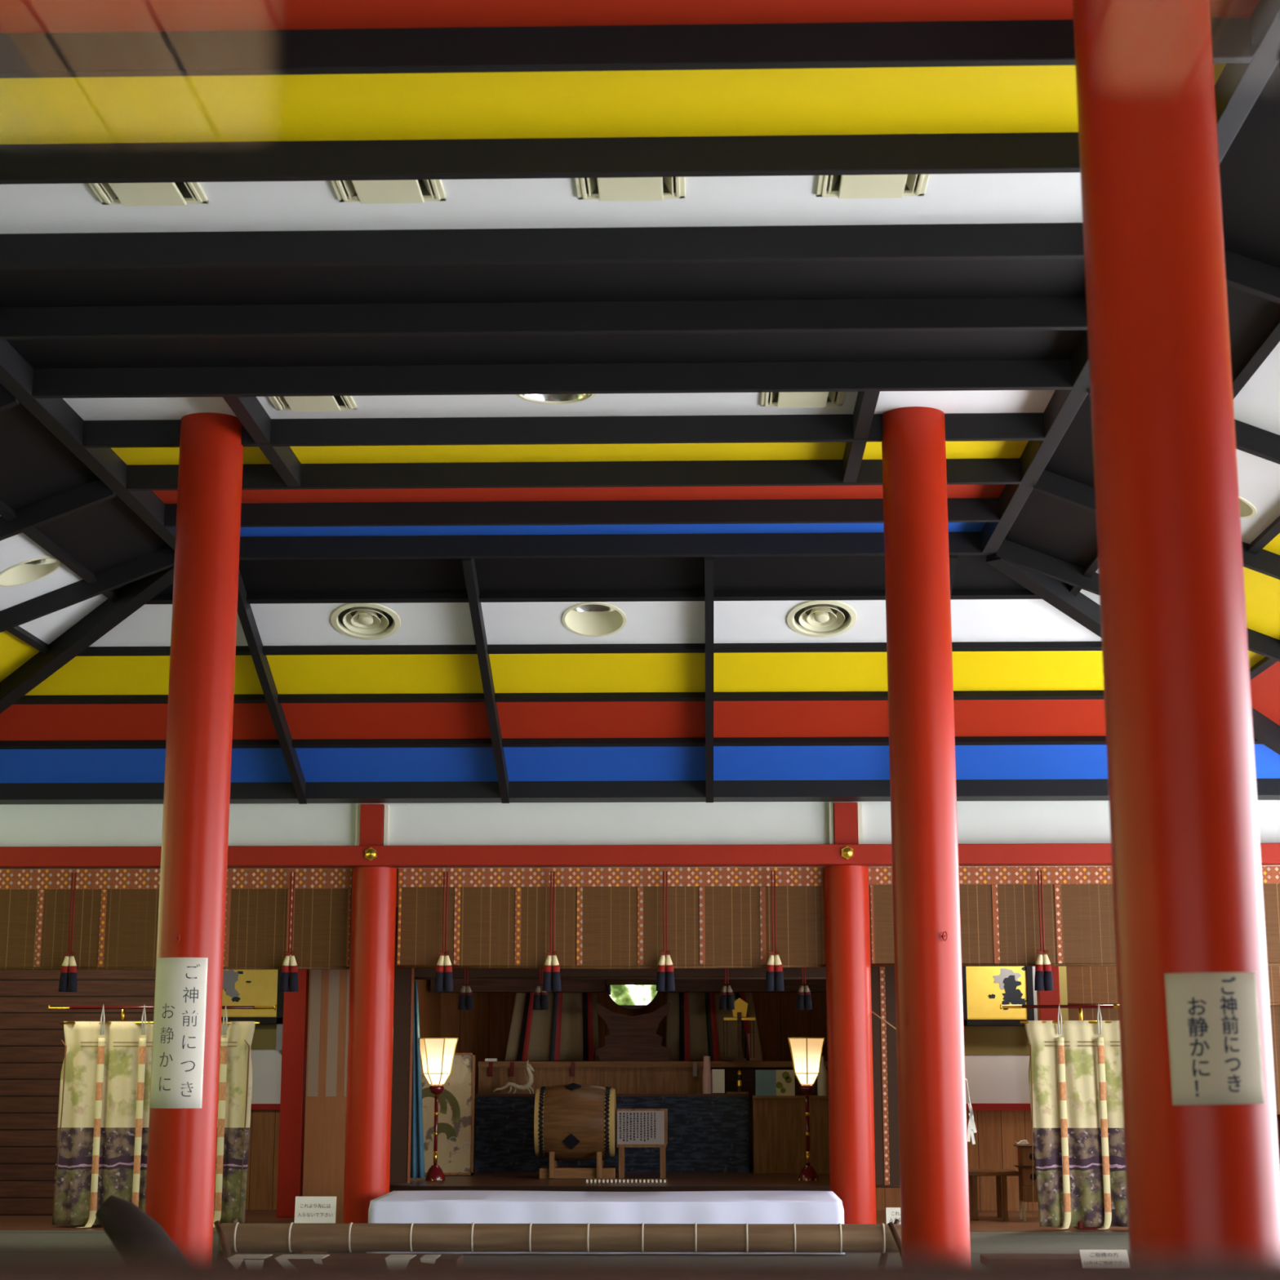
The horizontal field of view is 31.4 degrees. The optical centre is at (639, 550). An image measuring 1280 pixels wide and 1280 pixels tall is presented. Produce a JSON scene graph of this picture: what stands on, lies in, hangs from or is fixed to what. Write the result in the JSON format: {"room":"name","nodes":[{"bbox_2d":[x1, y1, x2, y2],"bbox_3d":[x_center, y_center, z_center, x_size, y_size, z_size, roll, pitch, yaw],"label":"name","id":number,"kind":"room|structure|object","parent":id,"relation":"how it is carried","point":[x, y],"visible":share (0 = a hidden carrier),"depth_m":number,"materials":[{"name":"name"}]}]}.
{"room":"house of worship","nodes":[
{"label":"house of worship","id":0,"kind":"room"},
{"bbox_2d":[0,969,155,1215],"bbox_3d":[-5.125,4.120,19.983,1.865,3.300,0.100,0,-13,2],"label":"wall","id":1,"kind":"structure","parent":0,"point":[32,1048],"depth_m":19.88,"materials":[{"name":"wood"}]},
{"bbox_2d":[245,1023,281,1209],"bbox_3d":[-2.991,4.281,20.706,1.530,3.300,0.100,0,-13,2],"label":"wall","id":2,"kind":"structure","parent":0,"point":[264,1138],"depth_m":20.47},
{"bbox_2d":[221,969,284,1023],"bbox_3d":[-3.761,3.665,20.754,1.059,1.275,0.040,0,-13,2],"label":"painting","id":3,"kind":"object","parent":2,"relation":"attached to","point":[240,987],"visible":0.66,"depth_m":20.66},
{"bbox_2d":[395,868,440,1037],"bbox_3d":[-2.162,4.390,21.196,0.080,3.300,4.650,0,-13,2],"label":"wall","id":4,"kind":"structure","parent":0,"point":[429,1002],"depth_m":22.41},
{"bbox_2d":[389,924,414,1186],"bbox_3d":[-1.987,4.140,18.731,0.233,2.099,0.024,0,-13,2],"label":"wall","id":5,"kind":"structure","parent":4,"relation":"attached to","point":[404,978],"depth_m":18.69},
{"bbox_2d":[452,968,543,979],"bbox_3d":[-1.179,3.511,18.879,0.754,0.088,0.024,0,-13,2],"label":"bamboo blind","id":6,"kind":"object","parent":4,"relation":"attached to","point":[457,973],"depth_m":18.88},
{"bbox_2d":[560,968,657,979],"bbox_3d":[-0.261,3.509,18.853,0.799,0.081,0.024,0,-13,2],"label":"bamboo blind","id":7,"kind":"object","parent":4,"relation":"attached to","point":[565,974],"depth_m":18.85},
{"bbox_2d":[430,978,826,992],"bbox_3d":[-0.092,4.082,22.360,3.900,0.500,0.300,0,-13,2],"label":"beam","id":8,"kind":"structure","parent":4,"relation":"attached to","point":[791,985],"depth_m":22.18,"materials":[{"name":"brown wood"}]},
{"bbox_2d":[505,992,599,1060],"bbox_3d":[-0.865,4.672,22.439,0.935,0.697,0.073,0,-13,2],"label":"drape","id":9,"kind":"object","parent":8,"relation":"hanging from","point":[568,1030],"visible":0.87,"depth_m":22.43,"materials":[{"name":"fabric"}]},
{"bbox_2d":[666,992,763,1060],"bbox_3d":[0.731,4.662,22.396,0.958,0.697,0.073,0,-13,2],"label":"drape","id":10,"kind":"object","parent":8,"relation":"hanging from","point":[695,1020],"visible":0.69,"depth_m":22.39,"materials":[{"name":"fabric"}]},
{"bbox_2d":[673,968,766,979],"bbox_3d":[0.662,3.501,18.829,0.763,0.087,0.024,0,-13,2],"label":"bamboo blind","id":11,"kind":"object","parent":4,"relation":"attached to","point":[686,973],"depth_m":18.83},
{"bbox_2d":[782,956,826,979],"bbox_3d":[1.361,3.452,18.820,0.353,0.179,0.024,0,-13,2],"label":"bamboo blind","id":12,"kind":"object","parent":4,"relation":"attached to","point":[788,973],"depth_m":18.81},
{"bbox_2d":[871,966,899,1187],"bbox_3d":[2.004,4.119,18.622,0.449,2.110,0.024,0,-13,2],"label":"bamboo blind","id":13,"kind":"object","parent":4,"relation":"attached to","point":[882,978],"visible":0.38,"depth_m":18.57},
{"bbox_2d":[0,1209,1129,1254],"bbox_3d":[-0.380,4.253,11.668,12.200,0.600,23.400,0,-13,2],"label":"floor","id":14,"kind":"structure","parent":0,"point":[11,1241],"depth_m":17.21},
{"bbox_2d":[95,1195,182,1253],"bbox_3d":[-1.260,2.466,6.865,0.814,1.005,0.180,0,-13,2],"label":"post","id":15,"kind":"object","parent":14,"relation":"on","point":[128,1228],"visible":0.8,"depth_m":6.91,"materials":[{"name":"black wood"}]},
{"bbox_2d":[48,1004,275,1227],"bbox_3d":[-3.884,4.559,18.395,1.854,1.748,0.397,0,-13,2],"label":"curtain","id":16,"kind":"object","parent":14,"relation":"on","point":[104,1097],"visible":0.59,"depth_m":18.31,"materials":[{"name":"fabric"}]},
{"bbox_2d":[144,412,243,1253],"bbox_3d":[-2.227,1.545,11.361,0.327,4.553,0.327,0,-13,2],"label":"column","id":17,"kind":"structure","parent":14,"relation":"on","point":[180,1195],"depth_m":11.33,"materials":[{"name":"red paint"}]},
{"bbox_2d":[150,957,208,1108],"bbox_3d":[-2.253,2.339,11.050,0.267,0.715,0.069,-3,-13,11],"label":"paper notice","id":18,"kind":"object","parent":17,"relation":"attached to","point":[180,986],"visible":1,"depth_m":11.03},
{"bbox_2d":[213,1217,237,1253],"bbox_3d":[-2.191,3.774,11.981,0.145,0.490,0.500,4,-13,-17],"label":"trestle","id":19,"kind":"object","parent":14,"relation":"on","point":[224,1245],"visible":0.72,"depth_m":11.89,"materials":[{"name":"brown wood"}]},
{"bbox_2d":[218,1222,901,1253],"bbox_3d":[-0.401,3.613,11.966,3.622,0.152,0.152,0,-13,2],"label":"barrier","id":20,"kind":"object","parent":19,"relation":"on","point":[291,1237],"visible":0.98,"depth_m":11.91,"materials":[{"name":"wood"}]},
{"bbox_2d":[276,969,309,1217],"bbox_3d":[-2.991,4.072,19.749,0.195,3.290,0.140,0,-13,2],"label":"post","id":21,"kind":"object","parent":14,"relation":"on","point":[295,1004],"visible":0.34,"depth_m":19.54,"materials":[{"name":"red paint"}]},
{"bbox_2d":[293,1196,336,1253],"bbox_3d":[-2.249,4.670,15.764,0.285,0.380,0.070,0,-13,2],"label":"card","id":22,"kind":"object","parent":14,"relation":"on","point":[307,1209],"visible":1,"depth_m":15.76,"materials":[{"name":"white paper"}]},
{"bbox_2d":[302,868,352,1222],"bbox_3d":[-2.412,3.785,18.310,0.517,3.180,0.040,0,-13,2],"label":"wall","id":23,"kind":"structure","parent":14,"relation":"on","point":[325,1122],"depth_m":18.18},
{"bbox_2d":[342,866,396,1222],"bbox_3d":[-2.051,3.798,17.296,0.340,2.751,0.340,0,-13,2],"label":"column","id":24,"kind":"structure","parent":14,"relation":"on","point":[374,889],"depth_m":17.18,"materials":[{"name":"red paint"}]},
{"bbox_2d":[824,865,876,1223],"bbox_3d":[1.587,3.774,17.198,0.340,2.751,0.340,0,-13,2],"label":"column","id":25,"kind":"structure","parent":14,"relation":"on","point":[846,893],"depth_m":17.08,"materials":[{"name":"red paint"}]},
{"bbox_2d":[881,406,970,1253],"bbox_3d":[1.412,1.522,11.263,0.327,4.553,0.327,0,-13,2],"label":"column","id":26,"kind":"structure","parent":14,"relation":"on","point":[935,1213],"depth_m":11.16,"materials":[{"name":"red paint"}]},
{"bbox_2d":[868,866,894,966],"bbox_3d":[1.849,2.801,17.424,0.182,0.748,0.024,0,-13,2],"label":"bamboo blind","id":27,"kind":"object","parent":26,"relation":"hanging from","point":[880,878],"depth_m":17.42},
{"bbox_2d":[968,1168,1018,1220],"bbox_3d":[2.929,5.432,19.203,0.485,0.392,0.500,0,-13,2],"label":"side table","id":28,"kind":"object","parent":14,"relation":"on","point":[1001,1186],"visible":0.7,"depth_m":19.01,"materials":[{"name":"brown wood"}]},
{"bbox_2d":[1036,966,1060,1020],"bbox_3d":[3.522,4.029,19.572,0.180,3.290,0.140,0,-13,2],"label":"post","id":29,"kind":"object","parent":14,"relation":"on","point":[1043,997],"visible":0.07,"depth_m":19.54,"materials":[{"name":"red paint"}]},
{"bbox_2d":[1000,1003,1128,1229],"bbox_3d":[3.859,4.509,18.186,1.908,1.748,0.397,0,-13,2],"label":"curtain","id":30,"kind":"object","parent":14,"relation":"on","point":[1075,1073],"visible":0.49,"depth_m":18.10,"materials":[{"name":"fabric"}]},
{"bbox_2d":[1072,0,1279,1254],"bbox_3d":[1.242,0.184,5.293,0.330,4.553,0.330,0,-13,2],"label":"column","id":31,"kind":"structure","parent":14,"relation":"on","point":[1202,1179],"depth_m":5.18,"materials":[{"name":"red paint"}]},
{"bbox_2d":[958,866,1116,966],"bbox_3d":[3.035,2.793,17.392,1.171,0.754,0.024,0,-13,2],"label":"bamboo blind","id":32,"kind":"object","parent":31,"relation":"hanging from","point":[999,915],"depth_m":17.39,"materials":[{"name":"wood"}]},
{"bbox_2d":[1066,966,1118,1004],"bbox_3d":[3.948,3.797,19.868,0.437,0.323,0.024,0,-13,2],"label":"bamboo blind","id":33,"kind":"object","parent":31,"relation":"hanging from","point":[1091,985],"depth_m":19.87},
{"bbox_2d":[1164,972,1264,1105],"bbox_3d":[1.254,1.059,4.945,0.208,0.283,0.038,1,-13,-5],"label":"paper notice","id":34,"kind":"object","parent":31,"relation":"attached to","point":[1213,1023],"visible":1,"depth_m":4.94,"materials":[{"name":"white"}]},
{"bbox_2d":[1261,866,1279,965],"bbox_3d":[4.826,2.782,17.344,0.141,0.745,0.024,0,-13,2],"label":"bamboo blind","id":35,"kind":"object","parent":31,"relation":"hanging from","point":[1270,875],"depth_m":17.35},
{"bbox_2d":[1266,965,1279,1004],"bbox_3d":[5.527,3.786,19.826,0.109,0.329,0.024,0,-13,2],"label":"bamboo blind","id":36,"kind":"object","parent":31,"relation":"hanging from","point":[1273,971],"depth_m":19.83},
{"bbox_2d":[1269,1004,1279,1114],"bbox_3d":[5.539,4.417,19.766,0.089,0.920,0.024,0,-13,2],"label":"bamboo blind","id":37,"kind":"object","parent":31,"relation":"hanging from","point":[1274,1010],"depth_m":19.78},
{"bbox_3d":[-0.219,4.777,16.169,3.181,0.346,1.140,0,-13,2],"label":"table","id":38,"kind":"object","parent":14,"relation":"on","visible":0},
{"bbox_2d":[365,1190,846,1253],"bbox_3d":[-0.220,4.758,16.149,3.308,0.352,1.231,0,-13,2],"label":"tablecloth","id":39,"kind":"object","parent":38,"relation":"on","point":[427,1206],"visible":0.63,"depth_m":15.61,"materials":[{"name":"white fabric"}]},
{"bbox_3d":[-1.906,0.144,0.637,0.100,2.600,0.100,0,-13,2],"label":"post","id":40,"kind":"object","parent":14,"relation":"on","visible":0},
{"bbox_2d":[0,1252,1279,1279],"bbox_3d":[-0.056,0.239,0.563,3.700,0.120,0.080,0,-13,2],"label":"rail","id":41,"kind":"object","parent":40,"relation":"attached to","point":[13,1265],"visible":1,"depth_m":0.57,"materials":[{"name":"brown wood"}]},
{"bbox_2d":[389,1162,830,1192],"bbox_3d":[-0.127,5.803,20.643,4.000,0.300,4.400,0,-13,2],"label":"floor","id":42,"kind":"structure","parent":0,"point":[505,1181],"depth_m":18.87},
{"bbox_2d":[410,980,425,1177],"bbox_3d":[-1.913,4.555,19.640,0.144,1.658,0.044,0,-13,2],"label":"curtain","id":43,"kind":"object","parent":42,"relation":"on","point":[417,1154],"visible":0.78,"depth_m":19.58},
{"bbox_2d":[419,1037,457,1180],"bbox_3d":[-1.763,4.822,19.679,0.368,1.194,0.328,0,-13,2],"label":"floor lamp","id":44,"kind":"object","parent":42,"relation":"on","point":[437,1054],"visible":1,"depth_m":19.66,"materials":[{"name":"beige paper"}]},
{"bbox_2d":[420,1053,475,1174],"bbox_3d":[-1.782,5.047,20.407,0.593,1.063,0.042,0,-13,2],"label":"folding screen","id":45,"kind":"object","parent":42,"relation":"on","point":[456,1102],"visible":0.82,"depth_m":20.38,"materials":[{"name":"beige paper"}]},
{"bbox_2d":[539,1151,617,1178],"bbox_3d":[-0.539,5.373,19.930,0.657,0.227,0.520,0,-13,2],"label":"stand","id":46,"kind":"object","parent":42,"relation":"on","point":[553,1171],"visible":0.94,"depth_m":19.70,"materials":[{"name":"brown wood"}]},
{"bbox_2d":[533,1082,616,1160],"bbox_3d":[-0.565,5.020,20.008,0.693,0.667,0.660,0,-13,2],"label":"drum","id":47,"kind":"object","parent":46,"relation":"on","point":[575,1122],"visible":1,"depth_m":19.74,"materials":[{"name":"brown wood"}]},
{"bbox_2d":[474,1093,749,1173],"bbox_3d":[-0.261,5.344,20.883,2.528,0.701,0.080,0,-13,2],"label":"wall panel","id":48,"kind":"object","parent":42,"relation":"on","point":[708,1133],"visible":0.61,"depth_m":20.84,"materials":[{"name":"blue fabric"}]},
{"bbox_2d":[616,1108,667,1177],"bbox_3d":[0.021,5.200,19.979,0.443,0.585,0.250,0,-13,2],"label":"stand","id":49,"kind":"object","parent":42,"relation":"on","point":[621,1147],"visible":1,"depth_m":19.86,"materials":[{"name":"brown wood"}]},
{"bbox_2d":[617,1111,664,1144],"bbox_3d":[0.005,5.063,19.971,0.414,0.285,0.010,0,-13,2],"label":"sheet","id":50,"kind":"object","parent":49,"relation":"on","point":[633,1127],"visible":1,"depth_m":19.97,"materials":[{"name":"paper"}]},
{"bbox_2d":[478,1061,827,1168],"bbox_3d":[0.134,5.400,21.800,3.303,0.992,0.904,0,-13,2],"label":"shelf","id":51,"kind":"object","parent":42,"relation":"on","point":[625,1077],"visible":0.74,"depth_m":21.48,"materials":[{"name":"brown wood"}]},
{"bbox_2d":[595,979,671,1061],"bbox_3d":[-0.062,4.405,21.953,0.736,1.017,0.250,0,-13,2],"label":"mirror","id":52,"kind":"object","parent":51,"relation":"on","point":[630,1038],"visible":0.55,"depth_m":21.87,"materials":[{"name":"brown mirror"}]},
{"bbox_2d":[723,997,755,1061],"bbox_3d":[0.935,4.507,21.425,0.306,0.586,0.120,0,-13,2],"label":"stand","id":53,"kind":"object","parent":51,"relation":"on","point":[740,1012],"visible":1,"depth_m":21.41,"materials":[{"name":"gold metal"}]},
{"bbox_2d":[751,1095,829,1173],"bbox_3d":[1.390,5.334,20.807,0.712,0.686,0.440,0,-13,2],"label":"base cabinet","id":54,"kind":"object","parent":42,"relation":"on","point":[779,1122],"visible":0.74,"depth_m":20.62,"materials":[{"name":"brown wood"}]},
{"bbox_2d":[755,1070,795,1095],"bbox_3d":[1.234,4.857,20.773,0.357,0.230,0.023,0,-13,2],"label":"board","id":55,"kind":"object","parent":54,"relation":"on","point":[767,1082],"visible":0.99,"depth_m":20.76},
{"bbox_2d":[787,1037,825,1180],"bbox_3d":[1.441,4.801,19.592,0.322,1.194,0.367,0,-13,2],"label":"floor lamp","id":56,"kind":"object","parent":42,"relation":"on","point":[806,1052],"visible":1,"depth_m":19.58,"materials":[{"name":"beige paper"}]},
{"bbox_2d":[0,0,1258,537],"bbox_3d":[-0.459,-1.088,10.028,4.980,0.001,9.070,0,-13,2],"label":"ceiling","id":57,"kind":"structure","parent":0,"point":[1037,98],"depth_m":8.95,"materials":[{"name":"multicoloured paint"}]},
{"bbox_2d":[0,339,175,550],"bbox_3d":[-2.991,-1.034,10.114,0.092,0.207,8.950,0,-13,2],"label":"beam","id":58,"kind":"structure","parent":57,"relation":"attached to","point":[16,375],"depth_m":11.75,"materials":[{"name":"black paint"}]},
{"bbox_2d":[88,182,208,206],"bbox_3d":[-1.885,-1.444,8.610,0.416,0.124,0.462,0,-13,2],"label":"ceiling vent","id":59,"kind":"object","parent":57,"relation":"in","point":[178,193],"visible":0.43,"depth_m":8.71,"materials":[{"name":"beige metal"}]},
{"bbox_2d":[222,396,301,486],"bbox_3d":[-1.953,-0.626,11.833,0.072,0.152,1.770,0,-13,2],"label":"beam","id":60,"kind":"structure","parent":57,"relation":"attached to","point":[249,411],"depth_m":11.72,"materials":[{"name":"black paint"}]},
{"bbox_2d":[267,395,357,412],"bbox_3d":[-1.655,-0.815,11.419,0.416,0.124,0.430,0,-13,2],"label":"ceiling vent","id":61,"kind":"object","parent":57,"relation":"in","point":[294,403],"visible":0.41,"depth_m":11.49,"materials":[{"name":"beige metal"}]},
{"bbox_2d":[330,179,446,204],"bbox_3d":[-0.963,-1.450,8.585,0.416,0.124,0.462,0,-13,2],"label":"ceiling vent","id":62,"kind":"object","parent":57,"relation":"in","point":[402,191],"visible":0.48,"depth_m":8.69,"materials":[{"name":"beige metal"}]},
{"bbox_2d":[0,132,1079,184],"bbox_3d":[-0.510,-1.444,8.243,4.980,0.186,0.050,0,-13,2],"label":"beam","id":63,"kind":"structure","parent":57,"relation":"attached to","point":[1035,152],"depth_m":8.21,"materials":[{"name":"black paint"}]},
{"bbox_2d":[0,222,1084,269],"bbox_3d":[-0.484,-1.245,9.131,4.980,0.186,0.050,0,-13,2],"label":"beam","id":64,"kind":"structure","parent":57,"relation":"attached to","point":[1027,241],"depth_m":9.10,"materials":[{"name":"black paint"}]},
{"bbox_2d":[0,297,1087,339],"bbox_3d":[-0.459,-1.046,10.018,4.980,0.186,0.050,0,-13,2],"label":"beam","id":65,"kind":"structure","parent":57,"relation":"attached to","point":[1042,313],"depth_m":9.99,"materials":[{"name":"black paint"}]},
{"bbox_2d":[31,359,1072,398],"bbox_3d":[-0.434,-0.847,10.906,4.980,0.186,0.050,0,-13,2],"label":"beam","id":66,"kind":"structure","parent":57,"relation":"attached to","point":[975,375],"depth_m":10.88,"materials":[{"name":"black paint"}]},
{"bbox_2d":[515,393,595,404],"bbox_3d":[-0.422,-0.856,11.353,0.410,0.143,0.410,0,-13,2],"label":"recessed light","id":67,"kind":"object","parent":57,"relation":"in","point":[539,398],"visible":0.25,"depth_m":11.49,"materials":[{"name":"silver metal"}]},
{"bbox_2d":[82,413,1044,448],"bbox_3d":[-0.408,-0.648,11.794,4.980,0.186,0.050,0,-13,2],"label":"beam","id":68,"kind":"structure","parent":57,"relation":"attached to","point":[745,428],"depth_m":11.76,"materials":[{"name":"black paint"}]},
{"bbox_2d":[125,457,1020,490],"bbox_3d":[-0.383,-0.450,12.681,4.980,0.186,0.050,0,-13,2],"label":"beam","id":69,"kind":"structure","parent":57,"relation":"attached to","point":[959,471],"depth_m":12.65,"materials":[{"name":"black paint"}]},
{"bbox_2d":[164,497,999,527],"bbox_3d":[-0.358,-0.251,13.569,4.980,0.186,0.050,0,-13,2],"label":"beam","id":70,"kind":"structure","parent":57,"relation":"attached to","point":[959,509],"depth_m":13.54,"materials":[{"name":"black paint"}]},
{"bbox_2d":[239,531,995,559],"bbox_3d":[-0.333,-0.065,14.447,5.160,0.207,0.075,0,-13,2],"label":"beam","id":71,"kind":"structure","parent":57,"relation":"attached to","point":[854,544],"depth_m":14.41,"materials":[{"name":"black paint"}]},
{"bbox_2d":[0,17,1253,78],"bbox_3d":[-0.535,-1.643,7.355,4.980,0.186,0.050,0,-13,2],"label":"beam","id":72,"kind":"structure","parent":57,"relation":"attached to","point":[1047,42],"depth_m":7.32,"materials":[{"name":"black paint"}]},
{"bbox_2d":[574,177,685,200],"bbox_3d":[-0.039,-1.456,8.560,0.416,0.124,0.462,0,-13,2],"label":"ceiling vent","id":73,"kind":"object","parent":57,"relation":"in","point":[625,188],"visible":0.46,"depth_m":8.66,"materials":[{"name":"beige metal"}]},
{"bbox_2d":[760,391,844,408],"bbox_3d":[0.814,-0.831,11.353,0.416,0.124,0.430,0,-13,2],"label":"ceiling vent","id":74,"kind":"object","parent":57,"relation":"in","point":[779,399],"visible":0.45,"depth_m":11.42,"materials":[{"name":"beige metal"}]},
{"bbox_2d":[842,391,879,482],"bbox_3d":[1.136,-0.646,11.749,0.072,0.152,1.770,0,-13,2],"label":"beam","id":75,"kind":"structure","parent":57,"relation":"attached to","point":[866,402],"depth_m":11.64,"materials":[{"name":"black paint"}]},
{"bbox_2d":[815,173,929,198],"bbox_3d":[0.879,-1.462,8.536,0.416,0.124,0.462,0,-13,2],"label":"ceiling vent","id":76,"kind":"object","parent":57,"relation":"in","point":[849,186],"visible":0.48,"depth_m":8.64,"materials":[{"name":"beige metal"}]},
{"bbox_2d":[981,0,1279,552],"bbox_3d":[2.075,-1.067,9.976,0.092,0.207,8.950,0,-13,2],"label":"beam","id":77,"kind":"structure","parent":57,"relation":"attached to","point":[1238,86],"depth_m":10.41,"materials":[{"name":"black paint"}]},
{"bbox_2d":[440,867,828,1162],"bbox_3d":[-0.057,4.896,23.458,12.000,3.300,0.100,0,-13,2],"label":"wall","id":78,"kind":"structure","parent":0,"point":[483,1031],"depth_m":23.41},
{"bbox_2d":[0,59,1279,804],"bbox_3d":[-0.457,-0.399,9.962,11.407,1.334,15.224,0,-13,2],"label":"ceiling","id":79,"kind":"structure","parent":0,"point":[706,677],"depth_m":15.54,"materials":[{"name":"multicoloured paint"}]},
{"bbox_2d":[0,555,62,586],"bbox_3d":[-3.728,0.071,13.879,0.406,0.275,0.436,0,-13,2],"label":"recessed light","id":80,"kind":"object","parent":79,"relation":"in","point":[32,570],"visible":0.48,"depth_m":14.03,"materials":[{"name":"beige metal"}]},
{"bbox_2d":[0,566,173,713],"bbox_3d":[-4.417,0.965,15.960,0.120,1.354,4.424,12,-17,-42],"label":"beam","id":81,"kind":"structure","parent":79,"relation":"attached to","point":[131,597],"depth_m":15.27,"materials":[{"name":"black paint"}]},
{"bbox_2d":[330,603,400,639],"bbox_3d":[-1.844,0.441,15.301,0.472,0.243,0.440,0,-13,2],"label":"ceiling vent","id":82,"kind":"object","parent":79,"relation":"in","point":[365,621],"visible":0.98,"depth_m":15.34,"materials":[{"name":"beige metal"}]},
{"bbox_2d":[561,601,626,636],"bbox_3d":[-0.308,0.406,15.266,0.436,0.275,0.406,0,-13,2],"label":"recessed light","id":83,"kind":"object","parent":79,"relation":"in","point":[589,619],"visible":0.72,"depth_m":15.40,"materials":[{"name":"beige metal"}]},
{"bbox_2d":[0,778,1279,804],"bbox_3d":[-0.243,1.640,17.343,12.000,0.518,0.335,0,-13,2],"label":"beam","id":84,"kind":"structure","parent":79,"relation":"attached to","point":[1075,789],"depth_m":17.17,"materials":[{"name":"black paint"}]},
{"bbox_2d":[786,600,857,637],"bbox_3d":[1.216,0.421,15.219,0.472,0.243,0.440,0,-13,2],"label":"ceiling vent","id":85,"kind":"object","parent":79,"relation":"in","point":[819,618],"visible":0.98,"depth_m":15.26,"materials":[{"name":"beige metal"}]},
{"bbox_2d":[986,555,1279,755],"bbox_3d":[3.840,0.912,15.736,4.424,1.354,0.120,12,-17,-42],"label":"beam","id":86,"kind":"structure","parent":79,"relation":"attached to","point":[1082,609],"depth_m":14.81,"materials":[{"name":"black paint"}]},
{"bbox_2d":[0,616,1279,869],"bbox_3d":[-0.234,1.365,17.765,12.000,2.198,0.120,0,-13,2],"label":"wall","id":87,"kind":"structure","parent":0,"point":[979,822],"depth_m":17.55,"materials":[{"name":"white paint"}]},
{"bbox_2d":[0,868,351,969],"bbox_3d":[-3.745,2.838,17.576,3.032,0.782,0.024,0,-13,2],"label":"bamboo blind","id":88,"kind":"object","parent":87,"relation":"attached to","point":[116,919],"visible":0.84,"depth_m":17.57,"materials":[{"name":"wood"}]},
{"bbox_2d":[396,866,825,968],"bbox_3d":[-0.226,2.816,17.480,3.284,0.784,0.024,0,-13,2],"label":"bamboo blind","id":89,"kind":"object","parent":87,"relation":"attached to","point":[498,917],"visible":0.98,"depth_m":17.48,"materials":[{"name":"wood"}]},
{"bbox_2d":[0,843,1279,868],"bbox_3d":[-0.237,2.337,17.419,12.000,0.150,0.230,0,-13,2],"label":"beam","id":90,"kind":"structure","parent":87,"relation":"attached to","point":[1036,854],"depth_m":17.33,"materials":[{"name":"red paint"}]},
{"bbox_2d":[58,872,77,991],"bbox_3d":[-4.376,2.931,17.491,0.144,0.906,0.070,0,-13,2],"label":"tassel","id":91,"kind":"object","parent":90,"relation":"hanging from","point":[68,979],"visible":1,"depth_m":17.41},
{"bbox_2d":[279,871,297,991],"bbox_3d":[-2.678,2.920,17.445,0.144,0.906,0.070,0,-13,2],"label":"tassel","id":92,"kind":"object","parent":90,"relation":"hanging from","point":[287,984],"visible":1,"depth_m":17.36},
{"bbox_2d":[359,804,384,845],"bbox_3d":[-2.065,2.121,17.550,0.176,0.326,0.110,0,-13,2],"label":"post","id":93,"kind":"object","parent":90,"relation":"on","point":[371,815],"visible":0.86,"depth_m":17.50,"materials":[{"name":"red paint"}]},
{"bbox_2d":[434,871,453,991],"bbox_3d":[-1.494,2.912,17.413,0.144,0.906,0.070,0,-13,2],"label":"tassel","id":94,"kind":"object","parent":90,"relation":"hanging from","point":[443,977],"visible":1,"depth_m":17.34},
{"bbox_2d":[542,871,560,991],"bbox_3d":[-0.672,2.907,17.391,0.144,0.906,0.070,0,-13,2],"label":"tassel","id":95,"kind":"object","parent":90,"relation":"hanging from","point":[551,976],"visible":1,"depth_m":17.31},
{"bbox_2d":[656,871,675,991],"bbox_3d":[0.194,2.901,17.367,0.144,0.906,0.070,0,-13,2],"label":"tassel","id":96,"kind":"object","parent":90,"relation":"hanging from","point":[665,975],"visible":1,"depth_m":17.29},
{"bbox_2d":[764,871,784,991],"bbox_3d":[1.022,2.896,17.345,0.144,0.906,0.070,0,-13,2],"label":"tassel","id":97,"kind":"object","parent":90,"relation":"hanging from","point":[774,981],"visible":1,"depth_m":17.26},
{"bbox_2d":[833,802,857,844],"bbox_3d":[1.578,2.098,17.451,0.176,0.326,0.110,0,-13,2],"label":"post","id":98,"kind":"object","parent":90,"relation":"on","point":[845,814],"visible":0.86,"depth_m":17.40,"materials":[{"name":"red paint"}]},
{"bbox_2d":[1034,870,1053,991],"bbox_3d":[3.054,2.883,17.290,0.144,0.906,0.070,0,-13,2],"label":"tassel","id":99,"kind":"object","parent":90,"relation":"hanging from","point":[1043,980],"visible":1,"depth_m":17.21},
{"bbox_2d":[875,966,1279,1210],"bbox_3d":[3.856,4.236,20.521,3.810,3.300,0.100,0,-13,2],"label":"wall","id":100,"kind":"structure","parent":0,"point":[996,1135],"depth_m":20.34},
{"bbox_2d":[961,966,1034,1026],"bbox_3d":[3.211,3.631,20.562,0.656,1.299,0.040,0,-13,2],"label":"painting","id":101,"kind":"object","parent":100,"relation":"attached to","point":[984,988],"visible":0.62,"depth_m":20.48},
{"bbox_3d":[5.606,1.507,12.112,0.140,4.950,23.400,0,-13,2],"label":"wall","id":102,"kind":"structure","parent":0,"visible":0},
{"bbox_2d":[1082,1008,1119,1020],"bbox_3d":[4.026,4.052,19.891,0.313,0.098,0.024,0,-13,2],"label":"bamboo blind","id":103,"kind":"object","parent":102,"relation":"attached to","point":[1107,1014],"depth_m":19.89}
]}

